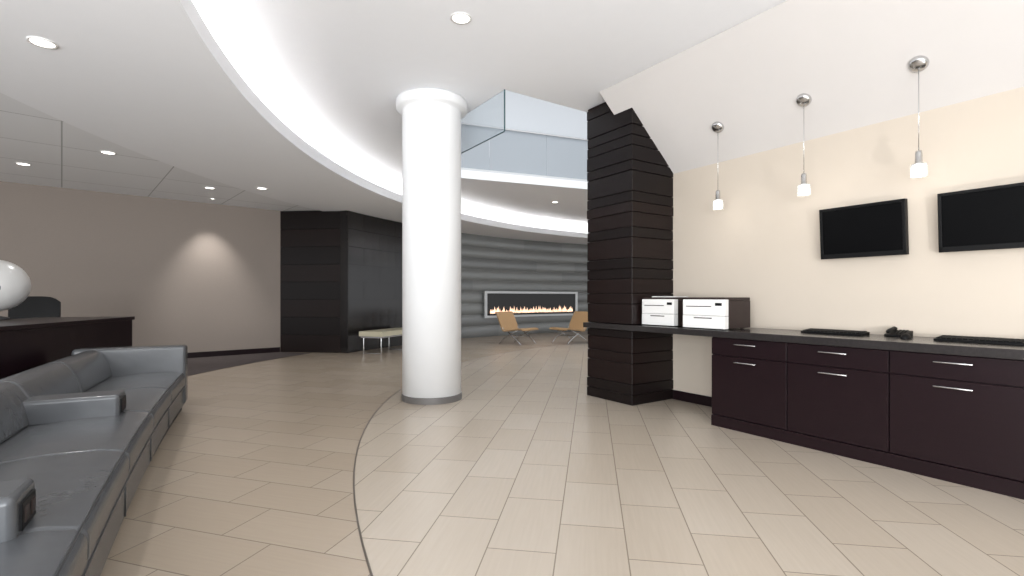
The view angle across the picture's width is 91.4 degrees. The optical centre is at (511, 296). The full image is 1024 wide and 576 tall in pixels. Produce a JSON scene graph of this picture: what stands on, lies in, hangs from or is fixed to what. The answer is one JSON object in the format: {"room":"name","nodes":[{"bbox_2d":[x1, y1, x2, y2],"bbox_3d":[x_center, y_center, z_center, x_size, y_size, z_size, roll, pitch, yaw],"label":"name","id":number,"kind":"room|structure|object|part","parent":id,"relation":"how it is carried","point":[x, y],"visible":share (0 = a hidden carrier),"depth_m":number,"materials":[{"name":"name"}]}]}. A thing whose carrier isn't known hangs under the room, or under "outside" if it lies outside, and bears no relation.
{"room":"lobby","nodes":[
{"label":"lobby","id":0,"kind":"room"},
{"bbox_2d":[0,181,279,352],"bbox_3d":[-8.508,-0.345,8.020,9.000,3.090,0.150,0,0,-41],"label":"wall","id":1,"kind":"structure","parent":0,"point":[200,276],"depth_m":9.42,"materials":[{"name":"beige paint"}]},
{"bbox_2d":[188,347,279,357],"bbox_3d":[-8.457,1.145,7.952,8.990,0.110,0.020,0,0,-41],"label":"baseboard","id":2,"kind":"structure","parent":1,"relation":"attached to","point":[273,349],"depth_m":10.28,"materials":[{"name":"brown wood"}]},
{"bbox_2d":[0,93,318,210],"bbox_3d":[-4.200,-1.910,4.591,11.600,0.060,27.159,0,0,0],"label":"ceiling","id":3,"kind":"structure","parent":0,"point":[61,154],"depth_m":7.26,"materials":[{"name":"white paint"}]},
{"bbox_2d":[15,162,31,165],"bbox_3d":[-6.900,-1.875,7.060,0.174,0.010,0.174,0,0,0],"label":"recessed light","id":4,"kind":"object","parent":3,"relation":"in","point":[17,163],"visible":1,"depth_m":7.06,"materials":[{"name":"white"}]},
{"bbox_2d":[100,150,115,154],"bbox_3d":[-5.250,-1.875,6.500,0.174,0.010,0.174,0,0,0],"label":"recessed light","id":5,"kind":"object","parent":3,"relation":"in","point":[102,151],"visible":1,"depth_m":6.49,"materials":[{"name":"white"}]},
{"bbox_2d":[0,0,588,243],"bbox_3d":[2.158,-1.925,6.986,13.916,0.150,24.828,0,0,0],"label":"ceiling soffit","id":6,"kind":"structure","parent":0,"point":[149,78],"depth_m":4.71,"materials":[{"name":"white paint"}]},
{"bbox_2d":[26,36,57,48],"bbox_3d":[-3.410,-1.845,3.630,0.174,0.010,0.174,0,0,0],"label":"recessed light","id":7,"kind":"object","parent":6,"relation":"in","point":[37,41],"visible":1,"depth_m":3.63,"materials":[{"name":"white"}]},
{"bbox_2d":[280,211,339,352],"bbox_3d":[-4.310,-0.335,10.889,1.634,3.070,0.338,0,0,0],"label":"panel","id":8,"kind":"object","parent":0,"point":[309,240],"depth_m":10.82,"materials":[{"name":"black wood"}]},
{"bbox_2d":[100,331,588,575],"bbox_3d":[-1.000,1.300,8.000,26.000,0.200,28.000,0,0,0],"label":"floor","id":9,"kind":"structure","parent":0,"point":[253,474],"depth_m":3.44,"materials":[{"name":"tile"}]},
{"bbox_2d":[8,296,60,318],"bbox_3d":[-6.369,0.595,6.632,0.660,1.210,0.661,0,0,-37],"label":"office chair","id":10,"kind":"object","parent":9,"relation":"on","point":[32,306],"visible":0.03,"depth_m":6.85,"materials":[{"name":"black plastic"}]},
{"bbox_2d":[0,316,134,378],"bbox_3d":[-4.737,0.723,4.147,0.950,0.955,4.200,0,0,-13],"label":"reception desk","id":11,"kind":"object","parent":9,"relation":"on","point":[25,343],"visible":0.52,"depth_m":4.84,"materials":[{"name":"brown wood"}]},
{"bbox_2d":[0,260,30,319],"bbox_3d":[-5.600,-0.081,5.420,0.560,0.650,0.560,0,0,0],"label":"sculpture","id":12,"kind":"object","parent":11,"relation":"on","point":[15,284],"visible":1,"depth_m":5.38,"materials":[{"name":"white"}]},
{"bbox_2d":[0,345,187,575],"bbox_3d":[-2.724,0.855,2.997,1.014,0.690,5.044,0,0,-30],"label":"sectional sofa","id":13,"kind":"object","parent":9,"relation":"on","point":[80,432],"visible":1,"depth_m":2.69,"materials":[{"name":"grey leather"}]},
{"bbox_3d":[-3.871,0.815,5.102,0.930,0.610,0.204,0,0,-27],"label":"arm","id":14,"kind":"part","parent":13,"relation":"part of","materials":[{"name":"grey leather"}]},
{"bbox_2d":[188,352,308,375],"bbox_3d":[-6.633,1.197,9.080,4.661,0.006,3.604,0,0,0],"label":"carpet","id":15,"kind":"object","parent":9,"relation":"on","point":[198,365],"visible":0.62,"depth_m":9.40,"materials":[{"name":"brown carpet"}]},
{"bbox_2d":[359,327,401,354],"bbox_3d":[-2.577,0.960,11.254,0.589,0.480,1.962,0,0,24],"label":"bench","id":16,"kind":"object","parent":9,"relation":"on","point":[391,332],"visible":0.56,"depth_m":10.47,"materials":[{"name":"beige leather"}]},
{"bbox_2d":[353,343,576,575],"bbox_3d":[4.197,1.198,7.206,10.904,0.003,18.312,0,0,19],"label":"trim","id":17,"kind":"structure","parent":9,"relation":"in","point":[357,520],"depth_m":2.92,"materials":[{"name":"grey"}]},
{"bbox_2d":[495,311,538,345],"bbox_3d":[0.117,0.795,12.786,0.912,0.828,0.660,0,0,40],"label":"lounge chair","id":18,"kind":"object","parent":9,"relation":"on","point":[507,321],"visible":0.98,"depth_m":12.86,"materials":[{"name":"wicker"}]},
{"bbox_3d":[0.117,0.631,12.786,0.912,0.499,0.660,0,0,40],"label":"woven seat","id":19,"kind":"part","parent":18,"relation":"part of","materials":[{"name":"wicker"}]},
{"bbox_2d":[340,210,401,352],"bbox_3d":[-2.884,-0.325,12.206,0.314,3.050,3.344,0,0,27],"label":"wall","id":20,"kind":"structure","parent":0,"point":[370,246],"depth_m":11.32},
{"bbox_2d":[192,0,786,232],"bbox_3d":[2.143,-2.205,8.169,10.192,0.510,22.235,0,0,15],"label":"ceiling","id":21,"kind":"structure","parent":0,"point":[334,72],"depth_m":4.78,"materials":[{"name":"paint"}]},
{"bbox_2d":[450,12,471,24],"bbox_3d":[-0.420,-2.295,4.120,0.174,0.010,0.174,0,0,0],"label":"recessed light","id":22,"kind":"object","parent":21,"relation":"in","point":[461,18],"visible":1,"depth_m":4.12,"materials":[{"name":"white"}]},
{"bbox_2d":[461,89,504,153],"bbox_3d":[-0.777,-2.066,6.582,0.012,0.468,2.514,0,0,-34],"label":"metal frame","id":23,"kind":"object","parent":21,"relation":"attached to","point":[504,89],"visible":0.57,"depth_m":5.64,"materials":[{"name":"grey metal"}]},
{"bbox_2d":[461,168,586,181],"bbox_3d":[0.801,-2.480,11.966,10.340,0.040,3.000,0,0,-21],"label":"floor","id":24,"kind":"structure","parent":0,"point":[491,171],"depth_m":10.13,"materials":[{"name":"paint"}]},
{"bbox_2d":[461,123,588,179],"bbox_3d":[1.336,-2.917,10.605,6.340,0.915,0.035,0,0,-21],"label":"glass balustrade","id":25,"kind":"object","parent":24,"relation":"on","point":[514,151],"visible":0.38,"depth_m":10.16,"materials":[{"name":"grey"}]},
{"bbox_2d":[461,90,587,138],"bbox_3d":[0.243,-4.150,13.385,10.340,3.300,0.250,0,0,-21],"label":"wall","id":26,"kind":"structure","parent":0,"point":[522,112],"depth_m":13.44,"materials":[{"name":"paint"}]},
{"bbox_2d":[461,233,588,338],"bbox_3d":[2.019,-0.325,16.754,10.326,3.050,1.330,0,0,-31],"label":"wall","id":27,"kind":"structure","parent":0,"point":[488,263],"depth_m":15.94,"materials":[{"name":"grey"}]},
{"bbox_2d":[484,291,577,317],"bbox_3d":[0.669,0.225,16.189,3.892,0.810,0.220,0,0,-37],"label":"fireplace","id":28,"kind":"object","parent":27,"relation":"attached to","point":[521,303],"visible":0.87,"depth_m":16.21,"materials":[{"name":"grey"}]},
{"bbox_2d":[355,343,1023,575],"bbox_3d":[4.200,1.199,7.205,10.896,0.002,18.298,0,0,19],"label":"floor","id":29,"kind":"structure","parent":0,"point":[528,473],"depth_m":2.96,"materials":[{"name":"beige tile"}]},
{"bbox_2d":[396,88,466,404],"bbox_3d":[-0.944,-0.550,5.900,0.832,3.495,0.832,0,0,0],"label":"round column","id":30,"kind":"structure","parent":29,"relation":"on","point":[431,117],"depth_m":5.59,"materials":[{"name":"paint"}]},
{"bbox_2d":[549,311,587,344],"bbox_3d":[1.526,0.795,12.932,0.912,0.828,0.660,0,0,-35],"label":"lounge chair","id":31,"kind":"object","parent":29,"relation":"on","point":[576,323],"visible":0.87,"depth_m":13.03,"materials":[{"name":"wicker"}]},
{"bbox_3d":[1.526,0.631,12.932,0.912,0.499,0.660,0,0,-35],"label":"woven seat","id":32,"kind":"part","parent":31,"relation":"part of","materials":[{"name":"wicker"}]},
{"bbox_2d":[587,102,672,405],"bbox_3d":[1.407,-0.545,5.995,0.698,3.490,0.735,0,0,-34],"label":"pillar","id":33,"kind":"structure","parent":29,"relation":"on","point":[630,182],"depth_m":5.72,"materials":[{"name":"brown wood"}]},
{"bbox_2d":[711,337,1023,499],"bbox_3d":[3.138,0.786,3.372,0.727,0.828,3.600,0,0,-34],"label":"cabinet","id":34,"kind":"object","parent":29,"relation":"on","point":[958,419],"depth_m":3.53,"materials":[{"name":"brown wood"}]},
{"bbox_2d":[583,322,1023,359],"bbox_3d":[2.653,0.340,4.094,3.569,0.060,4.846,0,0,0],"label":"countertop","id":35,"kind":"structure","parent":34,"relation":"on","point":[872,341],"depth_m":3.81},
{"bbox_2d":[642,296,687,325],"bbox_3d":[1.722,0.150,5.469,0.402,0.317,0.430,0,0,-34],"label":"printer","id":36,"kind":"object","parent":35,"relation":"on","point":[656,310],"visible":0.88,"depth_m":5.30,"materials":[{"name":"white plastic"}]},
{"bbox_2d":[683,297,749,329],"bbox_3d":[2.022,0.157,4.947,0.442,0.305,0.460,0,0,-34],"label":"printer","id":37,"kind":"object","parent":35,"relation":"on","point":[723,313],"visible":1,"depth_m":4.79,"materials":[{"name":"white plastic"}]},
{"bbox_2d":[801,328,869,335],"bbox_3d":[2.691,0.292,4.180,0.160,0.034,0.460,0,0,-34],"label":"keyboard","id":38,"kind":"object","parent":35,"relation":"on","point":[810,330],"visible":1,"depth_m":4.12,"materials":[{"name":"black plastic"}]},
{"bbox_2d":[884,326,912,336],"bbox_3d":[3.038,0.271,3.930,0.166,0.075,0.140,0,0,-34],"label":"desk telephone","id":39,"kind":"object","parent":35,"relation":"on","point":[892,332],"visible":0.96,"depth_m":3.92,"materials":[{"name":"black plastic"}]},
{"bbox_2d":[900,334,911,338],"bbox_3d":[2.922,0.290,3.708,0.100,0.038,0.065,0,0,-34],"label":"computer mouse","id":40,"kind":"object","parent":35,"relation":"on","point":[903,336],"visible":1,"depth_m":3.68,"materials":[{"name":"black plastic"}]},
{"bbox_2d":[933,335,1023,345],"bbox_3d":[3.185,0.292,3.403,0.160,0.034,0.460,0,0,-34],"label":"keyboard","id":41,"kind":"object","parent":35,"relation":"on","point":[970,339],"visible":1,"depth_m":3.37,"materials":[{"name":"black plastic"}]},
{"bbox_2d":[600,0,1023,173],"bbox_3d":[3.375,-1.873,2.839,0.930,0.846,7.251,0,0,-34],"label":"ceiling","id":42,"kind":"structure","parent":0,"point":[852,58],"depth_m":4.10,"materials":[{"name":"beige paint"}]},
{"bbox_2d":[712,122,723,207],"bbox_3d":[2.081,-1.327,5.060,0.109,0.874,0.118,0,0,0],"label":"pendant light","id":43,"kind":"object","parent":42,"relation":"hanging from","point":[717,127],"visible":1,"depth_m":5.04,"materials":[{"name":"white glass"}]},
{"bbox_3d":[2.085,-0.936,5.062,0.072,0.077,0.072,0,0,0],"label":"frosted bulb","id":44,"kind":"part","parent":43,"relation":"part of","materials":[{"name":"white glass"}]},
{"bbox_2d":[796,93,811,193],"bbox_3d":[2.545,-1.327,4.365,0.109,0.874,0.118,0,0,0],"label":"pendant light","id":45,"kind":"object","parent":42,"relation":"hanging from","point":[803,100],"visible":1,"depth_m":4.35,"materials":[{"name":"silver metal"}]},
{"bbox_3d":[2.549,-0.936,4.366,0.072,0.077,0.072,0,0,0],"label":"frosted bulb","id":46,"kind":"part","parent":45,"relation":"part of","materials":[{"name":"white glass"}]},
{"bbox_2d":[908,55,928,175],"bbox_3d":[2.997,-1.327,3.687,0.109,0.874,0.118,0,0,0],"label":"pendant light","id":47,"kind":"object","parent":42,"relation":"hanging from","point":[920,63],"visible":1,"depth_m":3.67,"materials":[{"name":"silver metal"}]},
{"bbox_3d":[3.001,-0.936,3.689,0.072,0.077,0.072,0,0,0],"label":"frosted bulb","id":48,"kind":"part","parent":47,"relation":"part of","materials":[{"name":"white glass"}]},
{"bbox_2d":[672,87,1023,396],"bbox_3d":[3.700,-0.545,3.326,0.150,3.490,7.701,0,0,-34],"label":"wall","id":49,"kind":"structure","parent":0,"point":[762,245],"depth_m":4.32,"materials":[{"name":"beige paint"}]},
{"bbox_2d":[673,390,711,406],"bbox_3d":[2.164,1.145,5.479,0.015,0.110,0.985,0,0,-34],"label":"baseboard","id":50,"kind":"structure","parent":49,"relation":"attached to","point":[678,395],"depth_m":5.65,"materials":[{"name":"brown wood"}]},
{"bbox_2d":[819,198,908,259],"bbox_3d":[2.945,-0.555,4.205,0.110,0.442,0.630,0,0,-34],"label":"television","id":51,"kind":"object","parent":49,"relation":"attached to","point":[876,228],"visible":1,"depth_m":4.15,"materials":[{"name":"black plastic"}]},
{"bbox_2d":[937,182,1023,252],"bbox_3d":[3.412,-0.555,3.504,0.110,0.442,0.655,0,0,-34],"label":"television","id":52,"kind":"object","parent":49,"relation":"attached to","point":[986,218],"visible":1,"depth_m":3.55,"materials":[{"name":"black plastic"}]}
]}

